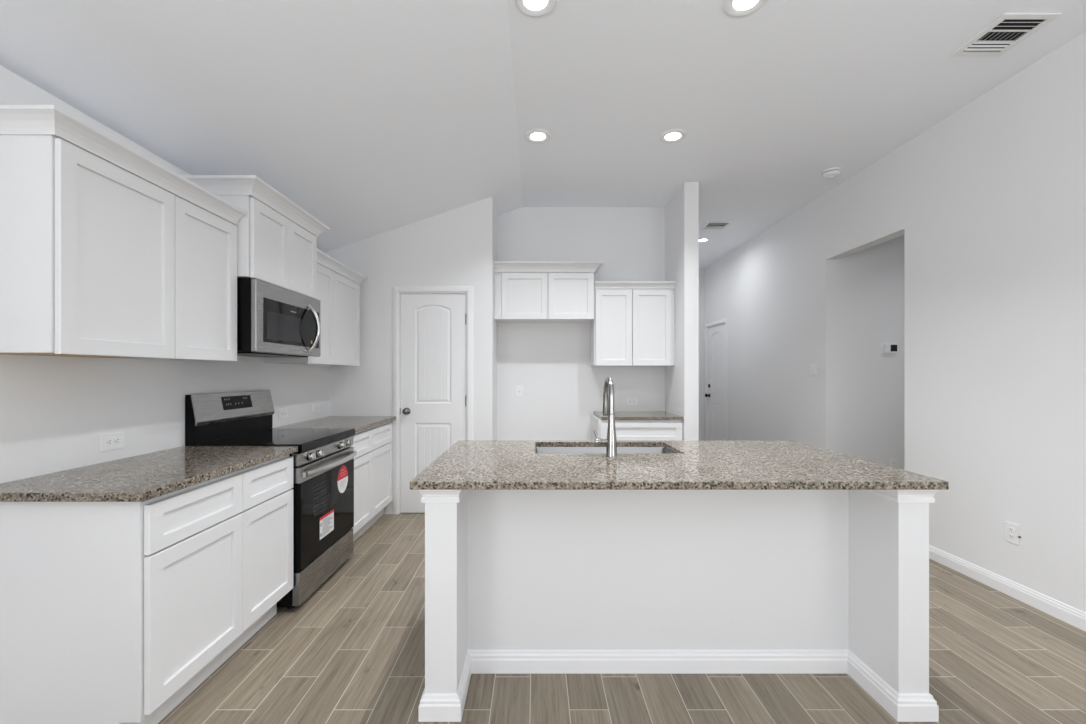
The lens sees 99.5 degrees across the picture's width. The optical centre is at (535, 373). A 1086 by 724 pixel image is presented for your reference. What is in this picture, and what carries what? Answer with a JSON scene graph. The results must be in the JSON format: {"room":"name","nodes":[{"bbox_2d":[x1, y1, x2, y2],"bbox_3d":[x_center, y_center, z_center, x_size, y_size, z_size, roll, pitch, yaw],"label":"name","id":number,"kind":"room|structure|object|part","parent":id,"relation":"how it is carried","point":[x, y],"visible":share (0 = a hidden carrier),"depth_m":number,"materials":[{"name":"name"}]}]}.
{"room":"kitchen","nodes":[
{"label":"kitchen","id":0,"kind":"room"},
{"bbox_2d":[0,65,329,483],"bbox_3d":[-1.970,0.099,0.035,0.120,2.403,8.470,0,0,0],"label":"wall","id":1,"kind":"structure","parent":0,"point":[55,411],"depth_m":2.03,"materials":[{"name":"white paint"}]},
{"bbox_2d":[0,105,185,358],"bbox_3d":[-1.731,-0.468,1.763,0.356,0.800,0.558,0,0,0],"label":"upper cabinet","id":2,"kind":"object","parent":1,"relation":"attached to","point":[87,219],"visible":1,"depth_m":1.62,"materials":[{"name":"white paint"}]},
{"bbox_3d":[-1.731,-0.834,1.763,0.356,0.068,0.558,0,0,0],"label":"crown molding","id":3,"kind":"part","parent":2,"relation":"part of","materials":[{"name":"white paint"}]},
{"bbox_3d":[-1.609,-0.430,1.794,0.020,0.725,0.492,0,0,0],"label":"door","id":4,"kind":"part","parent":2,"relation":"part of","materials":[{"name":"white paint"}]},
{"bbox_2d":[100,432,123,451],"bbox_3d":[-1.906,0.305,2.073,0.008,0.074,0.117,0,0,0],"label":"wall outlet","id":5,"kind":"object","parent":1,"relation":"attached to","point":[113,441],"visible":1,"depth_m":2.07,"materials":[{"name":"white plastic"}]},
{"bbox_2d":[106,439,111,445],"bbox_3d":[-1.903,0.305,2.054,0.003,0.033,0.025,0,0,0],"label":"receptacle","id":6,"kind":"object","parent":5,"relation":"attached to","point":[108,441],"depth_m":2.05,"materials":[{"name":"grey plastic"}]},
{"bbox_2d":[114,437,119,444],"bbox_3d":[-1.903,0.305,2.092,0.003,0.033,0.025,0,0,0],"label":"receptacle","id":7,"kind":"object","parent":5,"relation":"attached to","point":[116,439],"depth_m":2.09,"materials":[{"name":"grey plastic"}]},
{"bbox_2d":[125,179,246,360],"bbox_3d":[-1.731,-0.468,2.257,0.356,0.800,0.430,0,0,0],"label":"upper cabinet","id":8,"kind":"object","parent":1,"relation":"attached to","point":[205,229],"visible":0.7,"depth_m":2.23,"materials":[{"name":"white paint"}]},
{"bbox_3d":[-1.609,-0.430,2.255,0.020,0.725,0.422,0,0,0],"label":"door","id":9,"kind":"part","parent":8,"relation":"part of","materials":[{"name":"white paint"}]},
{"bbox_3d":[-1.581,-0.834,2.257,0.056,0.068,0.430,0,0,0],"label":"crown molding","id":10,"kind":"part","parent":8,"relation":"part of","materials":[{"name":"white paint"}]},
{"bbox_2d":[180,175,329,298],"bbox_3d":[-1.688,-0.782,2.849,0.441,0.520,0.878,0,0,0],"label":"upper cabinet","id":11,"kind":"object","parent":1,"relation":"attached to","point":[277,238],"visible":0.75,"depth_m":2.65,"materials":[{"name":"white paint"}]},
{"bbox_3d":[-1.688,-1.002,2.849,0.441,0.080,0.878,0,0,0],"label":"crown molding","id":12,"kind":"part","parent":11,"relation":"part of","materials":[{"name":"white paint"}]},
{"bbox_3d":[-1.534,-0.739,2.666,0.020,0.433,0.354,0,0,0],"label":"door","id":13,"kind":"part","parent":11,"relation":"part of","materials":[{"name":"white paint"}]},
{"bbox_2d":[237,278,320,356],"bbox_3d":[-1.666,-0.316,2.853,0.484,0.403,0.745,0,0,0],"label":"microwave","id":14,"kind":"object","parent":11,"relation":"attached to","point":[273,320],"visible":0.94,"depth_m":2.68,"materials":[{"name":"silver metal"}]},
{"bbox_3d":[-1.466,-0.300,3.045,0.086,0.322,0.020,0,0,0],"label":"handle","id":15,"kind":"part","parent":14,"relation":"part of","materials":[{"name":"silver metal"}]},
{"bbox_3d":[-1.534,-0.739,3.025,0.020,0.433,0.356,0,0,0],"label":"door","id":16,"kind":"part","parent":11,"relation":"part of","materials":[{"name":"white paint"}]},
{"bbox_2d":[279,409,287,419],"bbox_3d":[-1.906,0.302,3.475,0.008,0.074,0.117,0,0,0],"label":"wall outlet","id":17,"kind":"object","parent":1,"relation":"attached to","point":[283,413],"visible":1,"depth_m":3.48,"materials":[{"name":"white plastic"}]},
{"bbox_2d":[264,249,339,364],"bbox_3d":[-1.731,-0.481,3.442,0.356,0.814,0.420,0,0,0],"label":"upper cabinet","id":18,"kind":"object","parent":1,"relation":"attached to","point":[326,264],"visible":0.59,"depth_m":3.51,"materials":[{"name":"white paint"}]},
{"bbox_3d":[-1.609,-0.444,3.443,0.020,0.739,0.414,0,0,0],"label":"door","id":19,"kind":"part","parent":18,"relation":"part of","materials":[{"name":"white paint"}]},
{"bbox_3d":[-1.581,-0.854,3.442,0.056,0.068,0.420,0,0,0],"label":"crown molding","id":20,"kind":"part","parent":18,"relation":"part of","materials":[{"name":"white paint"}]},
{"bbox_2d":[313,404,319,412],"bbox_3d":[-1.906,0.297,4.000,0.008,0.074,0.117,0,0,0],"label":"wall outlet","id":21,"kind":"object","parent":1,"relation":"attached to","point":[316,407],"visible":1,"depth_m":4.00,"materials":[{"name":"white plastic"}]},
{"bbox_2d":[303,262,367,365],"bbox_3d":[-1.731,-0.481,3.955,0.356,0.814,0.606,0,0,0],"label":"upper cabinet","id":22,"kind":"object","parent":1,"relation":"attached to","point":[347,280],"visible":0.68,"depth_m":3.92,"materials":[{"name":"white paint"}]},
{"bbox_3d":[-1.609,-0.444,3.921,0.020,0.739,0.532,0,0,0],"label":"door","id":23,"kind":"part","parent":22,"relation":"part of","materials":[{"name":"white paint"}]},
{"bbox_3d":[-1.731,-0.854,3.955,0.356,0.068,0.606,0,0,0],"label":"crown molding","id":24,"kind":"part","parent":22,"relation":"part of","materials":[{"name":"white paint"}]},
{"bbox_2d":[325,197,496,513],"bbox_3d":[-1.215,-0.175,4.535,1.630,2.950,0.530,0,0,0],"label":"wall","id":25,"kind":"structure","parent":0,"point":[458,246],"depth_m":4.27,"materials":[{"name":"white paint"}]},
{"bbox_2d":[392,286,472,514],"bbox_3d":[-0.953,0.241,4.301,0.753,2.117,0.179,0,0,0],"label":"door","id":26,"kind":"structure","parent":25,"relation":"in","point":[436,322],"depth_m":4.28,"materials":[{"name":"white paint"}]},
{"bbox_3d":[-1.195,0.345,4.247,0.064,0.064,0.072,0,0,0],"label":"knob","id":27,"kind":"part","parent":26,"relation":"part of","materials":[{"name":"silver metal"}]},
{"bbox_2d":[0,0,1085,268],"bbox_3d":[1.485,-1.497,1.700,7.030,0.786,12.040,0,0,0],"label":"ceiling","id":28,"kind":"structure","parent":0,"point":[371,117],"depth_m":2.54,"materials":[{"name":"white paint"}]},
{"bbox_2d":[514,0,556,16],"bbox_3d":[0.000,-1.734,2.140,0.196,0.010,0.196,0,0,0],"label":"recessed light","id":29,"kind":"object","parent":28,"relation":"in","point":[532,8],"visible":1,"depth_m":2.17,"materials":[{"name":"white paint"}]},
{"bbox_2d":[525,129,550,142],"bbox_3d":[0.018,-1.734,3.363,0.196,0.010,0.196,0,0,0],"label":"recessed light","id":30,"kind":"object","parent":28,"relation":"in","point":[535,135],"visible":1,"depth_m":3.35,"materials":[{"name":"white paint"}]},
{"bbox_2d":[659,129,686,142],"bbox_3d":[1.005,-1.734,3.363,0.196,0.010,0.196,0,0,0],"label":"recessed light","id":31,"kind":"object","parent":28,"relation":"in","point":[674,135],"visible":1,"depth_m":3.35,"materials":[{"name":"white paint"}]},
{"bbox_2d":[699,238,710,242],"bbox_3d":[2.170,-1.734,5.970,0.196,0.010,0.196,0,0,0],"label":"recessed light","id":32,"kind":"object","parent":28,"relation":"in","point":[701,240],"visible":0.76,"depth_m":5.96,"materials":[{"name":"white paint"}]},
{"bbox_2d":[699,222,732,229],"bbox_3d":[2.110,-1.734,5.385,0.292,0.010,0.270,0,0,0],"label":"ceiling vent","id":33,"kind":"object","parent":28,"relation":"in","point":[709,225],"visible":1,"depth_m":5.38,"materials":[{"name":"white plastic"}]},
{"bbox_2d":[723,0,766,16],"bbox_3d":[0.980,-1.734,2.140,0.196,0.010,0.196,0,0,0],"label":"recessed light","id":34,"kind":"object","parent":28,"relation":"in","point":[734,8],"visible":1,"depth_m":2.17,"materials":[{"name":"white paint"}]},
{"bbox_2d":[822,167,841,178],"bbox_3d":[2.540,-1.711,3.943,0.148,0.058,0.148,0,0,0],"label":"smoke detector","id":35,"kind":"object","parent":28,"relation":"attached to","point":[830,173],"visible":1,"depth_m":3.90,"materials":[{"name":"white plastic"}]},
{"bbox_2d":[950,13,1060,55],"bbox_3d":[2.397,-1.734,2.362,0.272,0.010,0.295,0,0,0],"label":"ceiling vent","id":36,"kind":"object","parent":28,"relation":"in","point":[1007,31],"visible":1,"depth_m":2.35,"materials":[{"name":"white plastic"}]},
{"bbox_2d":[497,207,664,440],"bbox_3d":[0.480,-0.220,4.860,2.001,3.040,0.120,0,0,0],"label":"wall","id":37,"kind":"structure","parent":0,"point":[551,361],"depth_m":4.80,"materials":[{"name":"white paint"}]},
{"bbox_2d":[516,386,522,396],"bbox_3d":[-0.170,0.182,4.796,0.074,0.117,0.008,0,0,0],"label":"wall outlet","id":38,"kind":"object","parent":37,"relation":"attached to","point":[519,389],"visible":1,"depth_m":4.79,"materials":[{"name":"white plastic"}]},
{"bbox_2d":[493,261,602,322],"bbox_3d":[0.121,-0.800,4.581,1.041,0.544,0.437,0,0,0],"label":"upper cabinet","id":39,"kind":"object","parent":37,"relation":"attached to","point":[524,291],"visible":1,"depth_m":4.43,"materials":[{"name":"white paint"}]},
{"bbox_3d":[-0.104,-0.751,4.436,0.440,0.447,0.020,0,0,0],"label":"door","id":40,"kind":"part","parent":39,"relation":"part of","materials":[{"name":"white paint"}]},
{"bbox_3d":[0.121,-1.027,4.581,1.041,0.090,0.437,0,0,0],"label":"crown molding","id":41,"kind":"part","parent":39,"relation":"part of","materials":[{"name":"white paint"}]},
{"bbox_3d":[0.342,-0.751,4.436,0.438,0.447,0.020,0,0,0],"label":"door","id":42,"kind":"part","parent":39,"relation":"part of","materials":[{"name":"white paint"}]},
{"bbox_2d":[626,398,637,404],"bbox_3d":[1.005,0.288,4.796,0.117,0.074,0.008,0,0,0],"label":"wall outlet","id":43,"kind":"object","parent":37,"relation":"attached to","point":[629,401],"visible":1,"depth_m":4.79,"materials":[{"name":"white plastic"}]},
{"bbox_2d":[590,281,676,365],"bbox_3d":[0.960,-0.484,4.602,0.783,0.807,0.393,0,0,0],"label":"upper cabinet","id":44,"kind":"object","parent":37,"relation":"attached to","point":[632,324],"visible":0.94,"depth_m":4.46,"materials":[{"name":"white paint"}]},
{"bbox_3d":[0.758,-0.450,4.457,0.352,0.738,0.020,0,0,0],"label":"door","id":45,"kind":"part","parent":44,"relation":"part of","materials":[{"name":"white paint"}]},
{"bbox_3d":[0.960,-0.857,4.431,0.783,0.062,0.051,0,0,0],"label":"crown molding","id":46,"kind":"part","parent":44,"relation":"part of","materials":[{"name":"white paint"}]},
{"bbox_3d":[1.128,-0.450,4.457,0.376,0.738,0.020,0,0,0],"label":"door","id":47,"kind":"part","parent":44,"relation":"part of","materials":[{"name":"white paint"}]},
{"bbox_2d":[158,513,1085,723],"bbox_3d":[1.485,1.350,1.700,7.030,0.100,12.040,0,0,0],"label":"floor","id":48,"kind":"structure","parent":0,"point":[353,651],"depth_m":1.96,"materials":[{"name":"brown tile"}]},
{"bbox_2d":[0,471,242,723],"bbox_3d":[-1.609,0.860,1.805,0.600,0.878,0.508,0,0,0],"label":"base cabinet","id":49,"kind":"object","parent":48,"relation":"on","point":[111,612],"visible":0.83,"depth_m":1.55,"materials":[{"name":"white paint"}]},
{"bbox_2d":[0,446,297,501],"bbox_3d":[-1.598,0.405,2.002,0.622,0.030,0.988,0,0,0],"label":"countertop","id":50,"kind":"structure","parent":49,"relation":"on","point":[144,477],"depth_m":1.78,"materials":[{"name":"stone"}]},
{"bbox_3d":[-1.319,0.530,1.810,0.020,0.169,0.496,0,0,0],"label":"drawer","id":51,"kind":"part","parent":49,"relation":"part of","materials":[{"name":"white paint"}]},
{"bbox_3d":[-1.319,0.890,1.810,0.020,0.535,0.496,0,0,0],"label":"door","id":52,"kind":"part","parent":49,"relation":"part of","materials":[{"name":"white paint"}]},
{"bbox_2d":[222,454,292,663],"bbox_3d":[-1.609,0.860,2.277,0.600,0.878,0.432,0,0,0],"label":"base cabinet","id":53,"kind":"object","parent":48,"relation":"on","point":[267,512],"visible":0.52,"depth_m":2.26,"materials":[{"name":"white paint"}]},
{"bbox_3d":[-1.319,0.530,2.276,0.020,0.169,0.428,0,0,0],"label":"drawer","id":54,"kind":"part","parent":53,"relation":"part of","materials":[{"name":"white paint"}]},
{"bbox_3d":[-1.319,0.890,2.276,0.020,0.535,0.428,0,0,0],"label":"door","id":55,"kind":"part","parent":53,"relation":"part of","materials":[{"name":"white paint"}]},
{"bbox_2d":[185,390,356,608],"bbox_3d":[-1.559,0.705,2.873,0.691,1.188,0.744,0,0,0],"label":"range","id":56,"kind":"object","parent":48,"relation":"on","point":[323,462],"visible":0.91,"depth_m":2.75,"materials":[{"name":"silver metal"}]},
{"bbox_3d":[-1.858,0.198,2.873,0.038,0.173,0.742,0,0,0],"label":"backguard panel","id":57,"kind":"part","parent":56,"relation":"part of","materials":[{"name":"silver metal"}]},
{"bbox_2d":[196,428,354,452],"bbox_3d":[-1.558,0.407,2.873,0.574,0.049,0.744,0,0,0],"label":"cooktop","id":58,"kind":"object","parent":56,"relation":"in","point":[308,440],"depth_m":2.77,"materials":[{"name":"black glass"}]},
{"bbox_3d":[-1.303,0.838,2.873,0.040,0.480,0.740,0,0,0],"label":"oven door","id":59,"kind":"part","parent":56,"relation":"part of","materials":[{"name":"black glass"}]},
{"bbox_3d":[-1.303,1.175,2.873,0.040,0.179,0.740,0,0,0],"label":"drawer","id":60,"kind":"part","parent":56,"relation":"part of","materials":[{"name":"silver metal"}]},
{"bbox_3d":[-1.304,0.469,2.873,0.049,0.069,0.740,0,0,0],"label":"control panel","id":61,"kind":"part","parent":56,"relation":"part of","materials":[{"name":"silver metal"}]},
{"bbox_3d":[-1.302,0.555,2.873,0.043,0.086,0.740,0,0,0],"label":"rail","id":62,"kind":"part","parent":56,"relation":"part of","materials":[{"name":"silver metal"}]},
{"bbox_3d":[-1.282,0.837,2.873,0.005,0.474,0.736,0,0,0],"label":"door glass","id":63,"kind":"part","parent":56,"relation":"part of","materials":[{"name":"black glass"}]},
{"bbox_3d":[-1.249,0.552,2.873,0.070,0.032,0.710,0,0,0],"label":"handle","id":64,"kind":"part","parent":56,"relation":"part of","materials":[{"name":"silver metal"}]},
{"bbox_2d":[350,428,371,541],"bbox_3d":[-1.609,0.860,3.471,0.600,0.878,0.436,0,0,0],"label":"base cabinet","id":65,"kind":"object","parent":48,"relation":"on","point":[362,442],"visible":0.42,"depth_m":3.51,"materials":[{"name":"white paint"}]},
{"bbox_2d":[274,416,395,432],"bbox_3d":[-1.598,0.405,3.760,0.622,0.030,1.019,0,0,0],"label":"countertop","id":66,"kind":"structure","parent":65,"relation":"on","point":[359,423],"depth_m":3.70,"materials":[{"name":"stone"}]},
{"bbox_3d":[-1.319,0.530,3.472,0.020,0.169,0.432,0,0,0],"label":"drawer","id":67,"kind":"part","parent":65,"relation":"part of","materials":[{"name":"white paint"}]},
{"bbox_3d":[-1.319,0.890,3.472,0.020,0.535,0.432,0,0,0],"label":"door","id":68,"kind":"part","parent":65,"relation":"part of","materials":[{"name":"white paint"}]},
{"bbox_2d":[361,421,391,534],"bbox_3d":[-1.609,0.860,3.978,0.600,0.878,0.573,0,0,0],"label":"base cabinet","id":69,"kind":"object","parent":48,"relation":"on","point":[381,451],"visible":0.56,"depth_m":3.94,"materials":[{"name":"white paint"}]},
{"bbox_3d":[-1.319,0.530,3.947,0.020,0.169,0.510,0,0,0],"label":"drawer","id":70,"kind":"part","parent":69,"relation":"part of","materials":[{"name":"white paint"}]},
{"bbox_3d":[-1.319,0.890,3.947,0.020,0.535,0.510,0,0,0],"label":"door","id":71,"kind":"part","parent":69,"relation":"part of","materials":[{"name":"white paint"}]},
{"bbox_2d":[591,414,681,440],"bbox_3d":[0.964,0.860,4.500,0.770,0.878,0.598,0,0,0],"label":"base cabinet","id":72,"kind":"object","parent":48,"relation":"on","point":[626,430],"visible":0.3,"depth_m":4.21,"materials":[{"name":"white paint"}]},
{"bbox_2d":[593,411,683,419],"bbox_3d":[0.977,0.405,4.497,0.748,0.030,0.604,0,0,0],"label":"countertop","id":73,"kind":"structure","parent":72,"relation":"on","point":[619,415],"depth_m":4.32,"materials":[{"name":"stone"}]},
{"bbox_3d":[0.968,0.530,4.212,0.751,0.169,0.020,0,0,0],"label":"drawer","id":74,"kind":"part","parent":72,"relation":"part of","materials":[{"name":"white paint"}]},
{"bbox_2d":[418,447,938,721],"bbox_3d":[0.534,0.860,2.197,1.943,0.878,0.958,0,0,0],"label":"kitchen island","id":75,"kind":"object","parent":48,"relation":"on","point":[517,581],"visible":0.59,"depth_m":2.01,"materials":[{"name":"white paint"}]},
{"bbox_3d":[-0.357,0.860,1.884,0.121,0.878,0.294,0,0,0],"label":"post","id":76,"kind":"part","parent":75,"relation":"part of","materials":[{"name":"white paint"}]},
{"bbox_3d":[0.537,0.860,2.022,1.668,0.878,0.018,0,0,0],"label":"panel","id":77,"kind":"part","parent":75,"relation":"part of","materials":[{"name":"white paint"}]},
{"bbox_3d":[0.534,1.252,2.136,1.943,0.093,0.837,0,0,0],"label":"baseboard","id":78,"kind":"part","parent":75,"relation":"part of","materials":[{"name":"white paint"}]},
{"bbox_2d":[410,441,948,489],"bbox_3d":[0.521,0.405,2.183,1.956,0.030,1.033,0,0,0],"label":"island countertop","id":79,"kind":"structure","parent":75,"relation":"on","point":[466,465],"depth_m":1.90,"materials":[{"name":"stone"}]},
{"bbox_2d":[535,447,672,452],"bbox_3d":[0.367,0.528,2.451,0.761,0.214,0.404,0,0,0],"label":"sink","id":80,"kind":"object","parent":79,"relation":"in","point":[664,450],"visible":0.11,"depth_m":2.62,"materials":[{"name":"silver metal"}]},
{"bbox_2d":[593,377,616,456],"bbox_3d":[0.332,0.201,2.265,0.113,0.377,0.204,0,0,0],"label":"kitchen faucet","id":81,"kind":"object","parent":79,"relation":"on","point":[608,402],"visible":1,"depth_m":2.18,"materials":[{"name":"silver metal"}]},
{"bbox_3d":[0.314,0.322,2.190,0.060,0.033,0.033,0,0,0],"label":"handle","id":82,"kind":"part","parent":81,"relation":"part of","materials":[{"name":"silver metal"}]},
{"bbox_3d":[1.429,0.860,1.884,0.116,0.878,0.294,0,0,0],"label":"post","id":83,"kind":"part","parent":75,"relation":"part of","materials":[{"name":"white paint"}]},
{"bbox_2d":[665,182,698,440],"bbox_3d":[1.417,-0.220,5.888,0.129,3.040,3.425,0,0,0],"label":"wall partition","id":84,"kind":"structure","parent":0,"point":[682,211],"depth_m":4.17,"materials":[{"name":"white paint"}]},
{"bbox_2d":[699,269,703,440],"bbox_3d":[2.131,-0.220,7.660,1.558,3.040,0.120,0,0,0],"label":"wall","id":85,"kind":"structure","parent":0,"point":[701,271],"depth_m":7.60,"materials":[{"name":"white paint"}]},
{"bbox_2d":[838,235,904,469],"bbox_3d":[3.905,-0.220,4.478,1.990,3.040,0.120,0,0,0],"label":"wall","id":86,"kind":"structure","parent":0,"point":[871,281],"depth_m":4.42,"materials":[{"name":"white paint"}]},
{"bbox_2d":[881,343,897,353],"bbox_3d":[3.390,-0.242,4.404,0.151,0.105,0.028,0,0,0],"label":"thermostat","id":87,"kind":"object","parent":86,"relation":"attached to","point":[886,348],"visible":1,"depth_m":4.39,"materials":[{"name":"white plastic"}]},
{"bbox_2d":[704,31,1085,611],"bbox_3d":[2.850,-0.220,1.700,0.120,3.040,11.800,0,0,0],"label":"wall","id":88,"kind":"structure","parent":0,"point":[988,202],"depth_m":2.96,"materials":[{"name":"white paint"}]},
{"bbox_2d":[705,318,727,440],"bbox_3d":[2.821,0.241,7.110,0.179,2.117,0.864,0,0,0],"label":"door","id":89,"kind":"structure","parent":88,"relation":"in","point":[716,336],"depth_m":7.13,"materials":[{"name":"white paint"}]},
{"bbox_2d":[929,545,1085,631],"bbox_3d":[2.782,1.254,-0.351,0.015,0.090,7.658,0,0,0],"label":"baseboard","id":90,"kind":"structure","parent":88,"relation":"attached to","point":[1075,617],"depth_m":2.67,"materials":[{"name":"white paint"}]},
{"bbox_2d":[1005,521,1020,544],"bbox_3d":[2.783,0.930,2.684,0.013,0.117,0.085,0,0,0],"label":"wall outlet","id":91,"kind":"object","parent":88,"relation":"attached to","point":[1011,529],"visible":1,"depth_m":2.69,"materials":[{"name":"white plastic"}]}
]}

